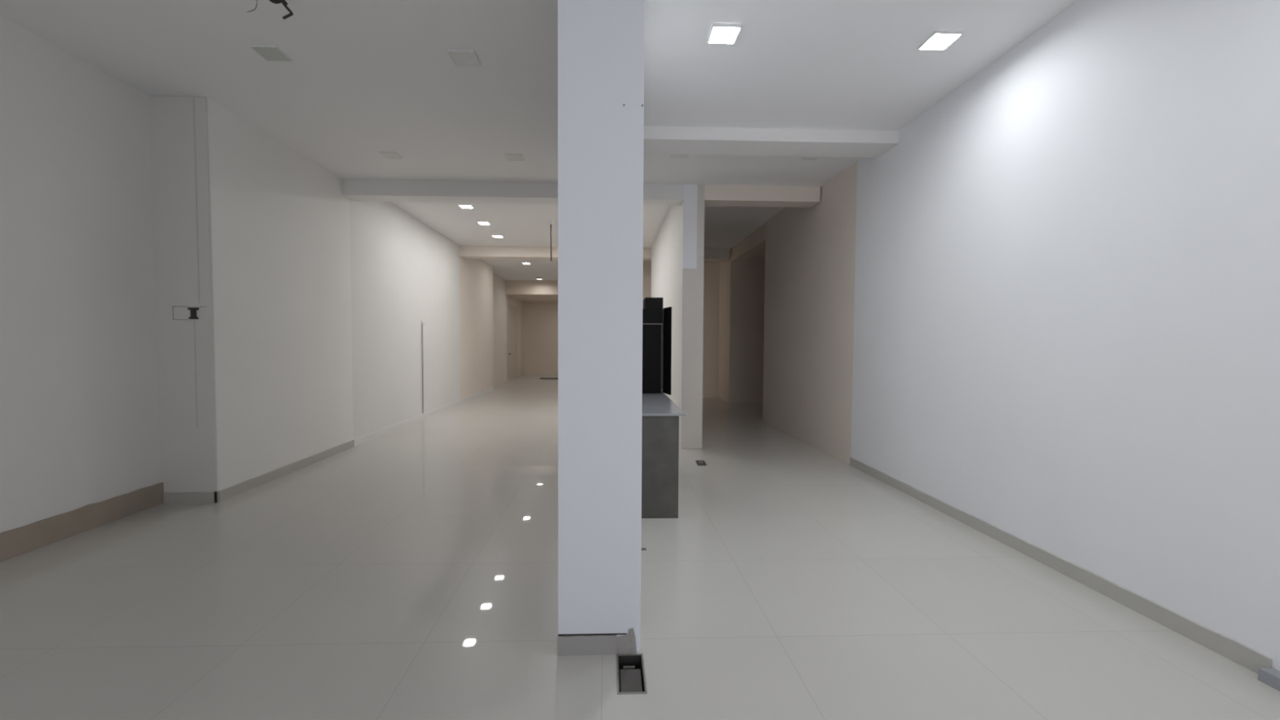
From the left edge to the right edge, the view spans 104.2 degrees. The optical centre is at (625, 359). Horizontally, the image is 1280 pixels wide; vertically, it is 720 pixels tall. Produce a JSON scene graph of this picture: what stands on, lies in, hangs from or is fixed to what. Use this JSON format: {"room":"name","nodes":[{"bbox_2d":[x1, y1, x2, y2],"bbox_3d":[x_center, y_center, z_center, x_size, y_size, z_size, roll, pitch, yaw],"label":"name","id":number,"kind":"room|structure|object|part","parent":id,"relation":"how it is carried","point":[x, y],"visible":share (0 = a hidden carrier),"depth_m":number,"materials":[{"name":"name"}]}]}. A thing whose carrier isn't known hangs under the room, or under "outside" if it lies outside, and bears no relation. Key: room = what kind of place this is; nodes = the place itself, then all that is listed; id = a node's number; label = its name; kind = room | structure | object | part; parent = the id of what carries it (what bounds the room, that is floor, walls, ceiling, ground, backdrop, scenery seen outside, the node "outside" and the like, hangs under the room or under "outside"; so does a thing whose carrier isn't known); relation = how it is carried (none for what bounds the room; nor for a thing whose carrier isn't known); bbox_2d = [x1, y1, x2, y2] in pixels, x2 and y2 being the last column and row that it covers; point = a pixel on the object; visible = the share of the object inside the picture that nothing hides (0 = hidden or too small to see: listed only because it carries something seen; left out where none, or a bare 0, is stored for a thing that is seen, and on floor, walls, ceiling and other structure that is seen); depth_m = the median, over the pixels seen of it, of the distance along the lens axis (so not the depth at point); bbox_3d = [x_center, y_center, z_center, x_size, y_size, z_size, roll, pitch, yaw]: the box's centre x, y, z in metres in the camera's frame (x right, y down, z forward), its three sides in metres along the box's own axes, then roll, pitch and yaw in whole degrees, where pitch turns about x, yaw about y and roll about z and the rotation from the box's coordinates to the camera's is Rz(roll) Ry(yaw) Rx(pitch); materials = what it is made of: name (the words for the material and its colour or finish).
{"room":"empty commercial space","nodes":[
{"label":"empty commercial space","id":0,"kind":"room"},
{"bbox_2d":[0,15,161,533],"bbox_3d":[-3.829,-0.362,1.118,0.200,3.310,5.920,0,2,-2],"label":"wall","id":1,"kind":"structure","parent":0,"point":[80,420],"depth_m":3.41,"materials":[{"name":"white paint"}]},
{"bbox_2d":[0,482,164,562],"bbox_3d":[-3.728,1.204,1.175,0.016,0.178,5.910,0,2,-2],"label":"baseboard","id":2,"kind":"structure","parent":1,"relation":"attached to","point":[20,540],"depth_m":3.44,"materials":[{"name":"beige tile"}]},
{"bbox_2d":[149,95,217,502],"bbox_3d":[-3.611,-0.470,4.077,0.438,3.308,0.015,0,2,-2],"label":"wall pier","id":3,"kind":"object","parent":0,"point":[188,457],"visible":1,"depth_m":4.07,"materials":[{"name":"paint"}]},
{"bbox_2d":[163,492,214,502],"bbox_3d":[-3.613,1.139,4.124,0.408,0.089,0.012,0,2,-2],"label":"baseboard","id":4,"kind":"object","parent":3,"relation":"attached to","point":[168,497],"visible":1,"depth_m":4.12,"materials":[{"name":"tile"}]},
{"bbox_2d":[172,306,206,319],"bbox_3d":[-3.564,-0.383,4.068,0.268,0.111,0.012,0,2,-2],"label":"wall bracket","id":5,"kind":"object","parent":3,"relation":"attached to","point":[193,310],"visible":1,"depth_m":4.07,"materials":[{"name":"metal"}]},
{"bbox_2d":[193,321,198,428],"bbox_3d":[-3.532,0.124,4.094,0.010,0.880,0.002,0,2,-2],"label":"trim","id":6,"kind":"structure","parent":3,"relation":"attached to","point":[193,322],"depth_m":4.09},
{"bbox_2d":[192,97,199,302],"bbox_3d":[-3.482,-1.290,4.042,0.012,1.650,0.002,0,2,-2],"label":"trim","id":7,"kind":"structure","parent":3,"relation":"attached to","point":[193,103],"depth_m":4.04,"materials":[{"name":"grey metal"}]},
{"bbox_2d":[207,97,493,491],"bbox_3d":[-3.842,-0.697,8.915,0.705,3.400,9.680,0,2,-2],"label":"wall","id":8,"kind":"structure","parent":0,"point":[281,267],"depth_m":5.54,"materials":[{"name":"white paint"}]},
{"bbox_2d":[213,491,217,502],"bbox_3d":[-3.398,1.138,4.130,0.014,0.092,0.012,0,2,-2],"label":"trim","id":9,"kind":"structure","parent":8,"relation":"attached to","point":[215,492],"depth_m":4.12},
{"bbox_2d":[217,386,493,502],"bbox_3d":[-3.524,0.958,8.987,0.014,0.090,9.680,0,2,-2],"label":"baseboard","id":10,"kind":"structure","parent":8,"relation":"attached to","point":[226,493],"depth_m":5.59,"materials":[{"name":"tile"}]},
{"bbox_2d":[421,320,423,413],"bbox_3d":[-3.501,0.125,8.645,0.012,1.601,0.143,0,2,-2],"label":"cable","id":11,"kind":"object","parent":8,"relation":"attached to","point":[421,321],"visible":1,"depth_m":8.59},
{"bbox_2d":[342,179,683,205],"bbox_3d":[-1.363,-2.200,6.269,4.170,0.378,0.280,0,2,-2],"label":"beam","id":12,"kind":"structure","parent":8,"relation":"attached to","point":[357,190],"depth_m":6.13,"materials":[{"name":"paint"}]},
{"bbox_2d":[459,245,729,261],"bbox_3d":[-0.643,-2.356,10.979,5.870,0.250,0.350,0,2,-2],"label":"beam","id":13,"kind":"structure","parent":8,"relation":"attached to","point":[495,252],"depth_m":10.76,"materials":[{"name":"beige paint"}]},
{"bbox_2d":[493,272,523,386],"bbox_3d":[-4.155,-0.999,16.993,0.250,3.400,6.500,0,2,-2],"label":"wall","id":14,"kind":"structure","parent":0,"point":[500,373],"depth_m":16.22,"materials":[{"name":"beige paint"}]},
{"bbox_2d":[506,303,517,380],"bbox_3d":[-4.021,-0.643,17.937,0.083,2.620,1.850,0,2,-2],"label":"door","id":15,"kind":"structure","parent":14,"relation":"in","point":[512,311],"depth_m":17.81,"materials":[{"name":"beige wood"}]},
{"bbox_2d":[506,280,558,302],"bbox_3d":[-2.655,-2.524,18.489,2.860,0.490,3.300,0,2,-2],"label":"beam","id":16,"kind":"structure","parent":14,"relation":"attached to","point":[524,291],"depth_m":16.84,"materials":[{"name":"beige paint"}]},
{"bbox_2d":[0,0,1079,186],"bbox_3d":[-0.568,-2.168,2.178,6.900,0.250,7.950,0,2,-2],"label":"ceiling","id":17,"kind":"structure","parent":0,"point":[364,78],"depth_m":3.56,"materials":[{"name":"white paint"}]},
{"bbox_2d":[247,0,293,19],"bbox_3d":[-1.906,-1.949,2.670,0.220,0.239,0.118,-1,2,-27],"label":"wires","id":18,"kind":"object","parent":17,"relation":"hanging from","point":[284,2],"visible":1,"depth_m":2.67,"materials":[{"name":"black plastic"}]},
{"bbox_2d":[248,44,293,62],"bbox_3d":[-2.411,-2.090,3.394,0.176,0.012,0.176,0,2,-2],"label":"recessed light","id":19,"kind":"object","parent":17,"relation":"in","point":[268,52],"visible":1,"depth_m":3.39,"materials":[{"name":"white plastic"}]},
{"bbox_2d":[378,151,403,159],"bbox_3d":[-2.474,-2.163,5.262,0.176,0.006,0.176,0,2,-2],"label":"recessed light","id":20,"kind":"object","parent":17,"relation":"in","point":[386,154],"visible":1,"depth_m":5.26,"materials":[{"name":"white plastic"}]},
{"bbox_2d":[380,152,401,158],"bbox_3d":[-2.474,-2.163,5.262,0.162,0.004,0.162,0,2,-2],"label":"diffuser","id":21,"kind":"object","parent":20,"relation":"attached to","point":[387,155],"depth_m":5.26,"materials":[{"name":"white plastic"}]},
{"bbox_2d":[447,49,480,66],"bbox_3d":[-1.112,-2.086,3.439,0.176,0.012,0.176,0,2,-2],"label":"recessed light","id":22,"kind":"object","parent":17,"relation":"in","point":[460,57],"visible":1,"depth_m":3.43,"materials":[{"name":"white plastic"}]},
{"bbox_2d":[505,154,524,160],"bbox_3d":[-1.175,-2.159,5.306,0.176,0.006,0.176,0,2,-2],"label":"recessed light","id":23,"kind":"object","parent":17,"relation":"in","point":[509,157],"visible":1,"depth_m":5.29,"materials":[{"name":"white plastic"}]},
{"bbox_2d":[671,154,688,158],"bbox_3d":[0.572,-2.147,5.206,0.176,0.006,0.176,0,2,-2],"label":"recessed light","id":24,"kind":"object","parent":17,"relation":"in","point":[673,156],"visible":0.59,"depth_m":5.25,"materials":[{"name":"white plastic"}]},
{"bbox_2d":[706,22,741,44],"bbox_3d":[0.624,-2.062,3.148,0.176,0.022,0.176,0,2,-2],"label":"recessed light","id":25,"kind":"object","parent":17,"relation":"in","point":[720,33],"visible":1,"depth_m":3.15,"materials":[{"name":"white plastic"}]},
{"bbox_2d":[710,26,738,40],"bbox_3d":[0.624,-2.072,3.148,0.164,0.001,0.164,0,2,-2],"label":"diffuser","id":26,"kind":"object","parent":25,"relation":"attached to","point":[718,33],"depth_m":3.16,"materials":[{"name":"white plastic"}]},
{"bbox_2d":[800,156,819,159],"bbox_3d":[1.962,-2.143,5.253,0.176,0.006,0.176,0,2,-2],"label":"recessed light","id":27,"kind":"object","parent":17,"relation":"in","point":[802,157],"visible":0.57,"depth_m":5.29,"materials":[{"name":"white plastic"}]},
{"bbox_2d":[917,30,963,50],"bbox_3d":[2.026,-2.058,3.206,0.176,0.022,0.176,0,2,-2],"label":"recessed light","id":28,"kind":"object","parent":17,"relation":"in","point":[938,38],"visible":1,"depth_m":3.21,"materials":[{"name":"white plastic"}]},
{"bbox_2d":[923,34,957,46],"bbox_3d":[2.026,-2.068,3.206,0.164,0.001,0.164,0,2,-2],"label":"diffuser","id":29,"kind":"object","parent":28,"relation":"attached to","point":[937,40],"depth_m":3.22,"materials":[{"name":"white plastic"}]},
{"bbox_2d":[523,302,558,374],"bbox_3d":[-2.642,-1.115,20.294,3.100,3.400,0.200,0,2,-2],"label":"wall","id":30,"kind":"structure","parent":0,"point":[540,319],"depth_m":20.18,"materials":[{"name":"beige paint"}]},
{"bbox_2d":[391,201,784,280],"bbox_3d":[-0.827,-2.654,13.455,6.650,0.200,14.070,0,2,-2],"label":"ceiling","id":31,"kind":"structure","parent":0,"point":[518,224],"depth_m":8.79,"materials":[{"name":"white paint"}]},
{"bbox_2d":[458,204,473,208],"bbox_3d":[-2.418,-2.336,7.570,0.176,0.012,0.176,0,2,-2],"label":"recessed light","id":32,"kind":"object","parent":31,"relation":"in","point":[462,206],"visible":1,"depth_m":7.53,"materials":[{"name":"white plastic"}]},
{"bbox_2d":[460,204,472,208],"bbox_3d":[-2.418,-2.331,7.570,0.164,0.001,0.164,0,2,-2],"label":"diffuser","id":33,"kind":"object","parent":32,"relation":"attached to","point":[463,206],"depth_m":7.58,"materials":[{"name":"white plastic"}]},
{"bbox_2d":[477,221,489,224],"bbox_3d":[-2.454,-2.376,8.639,0.176,0.012,0.176,0,2,-2],"label":"recessed light","id":34,"kind":"object","parent":31,"relation":"in","point":[478,222],"visible":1,"depth_m":8.63,"materials":[{"name":"white plastic"}]},
{"bbox_2d":[478,222,488,224],"bbox_3d":[-2.454,-2.371,8.639,0.164,0.001,0.164,0,2,-2],"label":"diffuser","id":35,"kind":"object","parent":34,"relation":"attached to","point":[481,223],"depth_m":8.63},
{"bbox_2d":[492,235,502,237],"bbox_3d":[-2.491,-2.416,9.717,0.176,0.012,0.176,0,2,-2],"label":"recessed light","id":36,"kind":"object","parent":31,"relation":"in","point":[494,236],"visible":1,"depth_m":9.70,"materials":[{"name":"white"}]},
{"bbox_2d":[549,220,552,261],"bbox_3d":[-1.265,-2.031,8.492,0.060,0.680,0.060,0,2,-2],"label":"rod","id":37,"kind":"object","parent":31,"relation":"hanging from","point":[550,221],"visible":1,"depth_m":8.48,"materials":[{"name":"grey metal"}]},
{"bbox_3d":[-1.265,-2.030,8.492,0.022,0.679,0.021,0,2,-2],"label":"rod","id":38,"kind":"part","parent":37,"relation":"part of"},
{"bbox_2d":[557,0,644,655],"bbox_3d":[-0.166,-0.447,3.858,0.360,3.309,3.550,0,2,-2],"label":"column","id":39,"kind":"structure","parent":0,"point":[601,42],"depth_m":2.10,"materials":[{"name":"white paint"}]},
{"bbox_3d":[-0.165,1.230,2.148,0.255,0.084,0.010,0,2,-2],"label":"skirting","id":40,"kind":"part","parent":39,"relation":"part of","materials":[{"name":"grey tile"}]},
{"bbox_2d":[0,374,1279,719],"bbox_3d":[0.097,1.060,9.505,8.750,0.120,22.300,0,2,-2],"label":"floor","id":41,"kind":"structure","parent":0,"point":[410,571],"depth_m":2.50,"materials":[{"name":"tile"}]},
{"bbox_2d":[616,653,647,693],"bbox_3d":[0.023,1.307,2.032,0.115,0.065,0.242,0,2,-2],"label":"box","id":42,"kind":"object","parent":41,"relation":"in","point":[630,674],"visible":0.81,"depth_m":2.04,"materials":[{"name":"metal"}]},
{"bbox_2d":[641,392,685,518],"bbox_3d":[0.206,0.775,4.729,0.445,0.806,1.885,0,2,-2],"label":"counter","id":43,"kind":"object","parent":41,"relation":"on","point":[660,415],"depth_m":3.80,"materials":[{"name":"grey laminate"}]},
{"bbox_2d":[642,297,671,395],"bbox_3d":[0.214,-0.154,5.298,0.490,1.005,0.540,0,2,-2],"label":"cabinet","id":44,"kind":"object","parent":43,"relation":"on","point":[656,323],"visible":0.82,"depth_m":5.21,"materials":[{"name":"black wood"}]},
{"bbox_3d":[0.433,-0.095,5.153,0.012,0.895,0.237,0,2,-14],"label":"door","id":45,"kind":"part","parent":44,"relation":"part of","materials":[{"name":"black wood"}]},
{"bbox_2d":[641,392,685,416],"bbox_3d":[0.207,0.381,4.715,0.445,0.019,1.885,0,2,-2],"label":"countertop","id":46,"kind":"structure","parent":43,"relation":"on","point":[653,404],"depth_m":4.17,"materials":[{"name":"grey stone"}]},
{"bbox_2d":[695,460,706,465],"bbox_3d":[0.840,1.146,5.528,0.099,0.009,0.190,0,2,1],"label":"socket","id":47,"kind":"object","parent":41,"relation":"on","point":[698,462],"visible":1,"depth_m":5.51,"materials":[{"name":"metal"}]},
{"bbox_2d":[650,200,683,447],"bbox_3d":[0.772,-0.664,8.587,0.265,3.400,4.650,0,2,-2],"label":"wall partition","id":48,"kind":"structure","parent":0,"point":[667,248],"depth_m":7.10,"materials":[{"name":"beige paint"}]},
{"bbox_2d":[682,184,697,268],"bbox_3d":[0.811,-1.667,6.220,0.175,1.040,0.006,0,2,-2],"label":"trim","id":49,"kind":"structure","parent":48,"relation":"attached to","point":[690,191],"depth_m":6.22,"materials":[{"name":"white paint"}]},
{"bbox_2d":[680,184,704,448],"bbox_3d":[0.851,-0.533,6.264,0.265,3.309,0.006,0,2,-2],"label":"pillar","id":50,"kind":"structure","parent":48,"relation":"attached to","point":[692,278],"depth_m":6.27,"materials":[{"name":"beige paint"}]},
{"bbox_2d":[704,184,820,207],"bbox_3d":[1.718,-2.190,6.375,1.464,0.378,0.280,0,2,-2],"label":"beam","id":51,"kind":"structure","parent":48,"relation":"attached to","point":[762,196],"depth_m":6.25,"materials":[{"name":"beige paint"}]},
{"bbox_2d":[642,260,719,397],"bbox_3d":[0.739,-0.796,12.111,3.500,3.400,0.200,0,2,-2],"label":"wall","id":52,"kind":"structure","parent":0,"point":[711,268],"depth_m":12.05,"materials":[{"name":"beige paint"}]},
{"bbox_2d":[741,248,764,403],"bbox_3d":[3.519,-0.648,9.808,1.800,3.300,2.800,0,2,-2],"label":"wall","id":53,"kind":"structure","parent":0,"point":[753,268],"depth_m":10.98,"materials":[{"name":"beige paint"}]},
{"bbox_2d":[718,0,1279,671],"bbox_3d":[2.636,-0.535,5.327,0.270,3.400,13.900,0,2,-2],"label":"wall","id":54,"kind":"structure","parent":0,"point":[1066,340],"depth_m":2.83,"materials":[{"name":"white paint"}]},
{"bbox_2d":[643,125,898,157],"bbox_3d":[1.265,-2.083,4.741,2.541,0.135,0.360,0,2,-2],"label":"beam","id":55,"kind":"structure","parent":54,"relation":"attached to","point":[656,140],"depth_m":4.60,"materials":[{"name":"paint"}]},
{"bbox_2d":[849,457,1272,673],"bbox_3d":[2.544,1.181,3.749,0.012,0.088,3.488,0,2,-2],"label":"baseboard","id":56,"kind":"structure","parent":54,"relation":"attached to","point":[1231,649],"depth_m":2.67,"materials":[{"name":"tile"}]},
{"bbox_2d":[1257,667,1279,691],"bbox_3d":[2.586,1.272,1.797,0.060,0.050,0.418,0,2,-2],"label":"trim","id":57,"kind":"structure","parent":54,"relation":"attached to","point":[1270,677],"depth_m":1.97,"materials":[{"name":"grey paint"}]}
]}

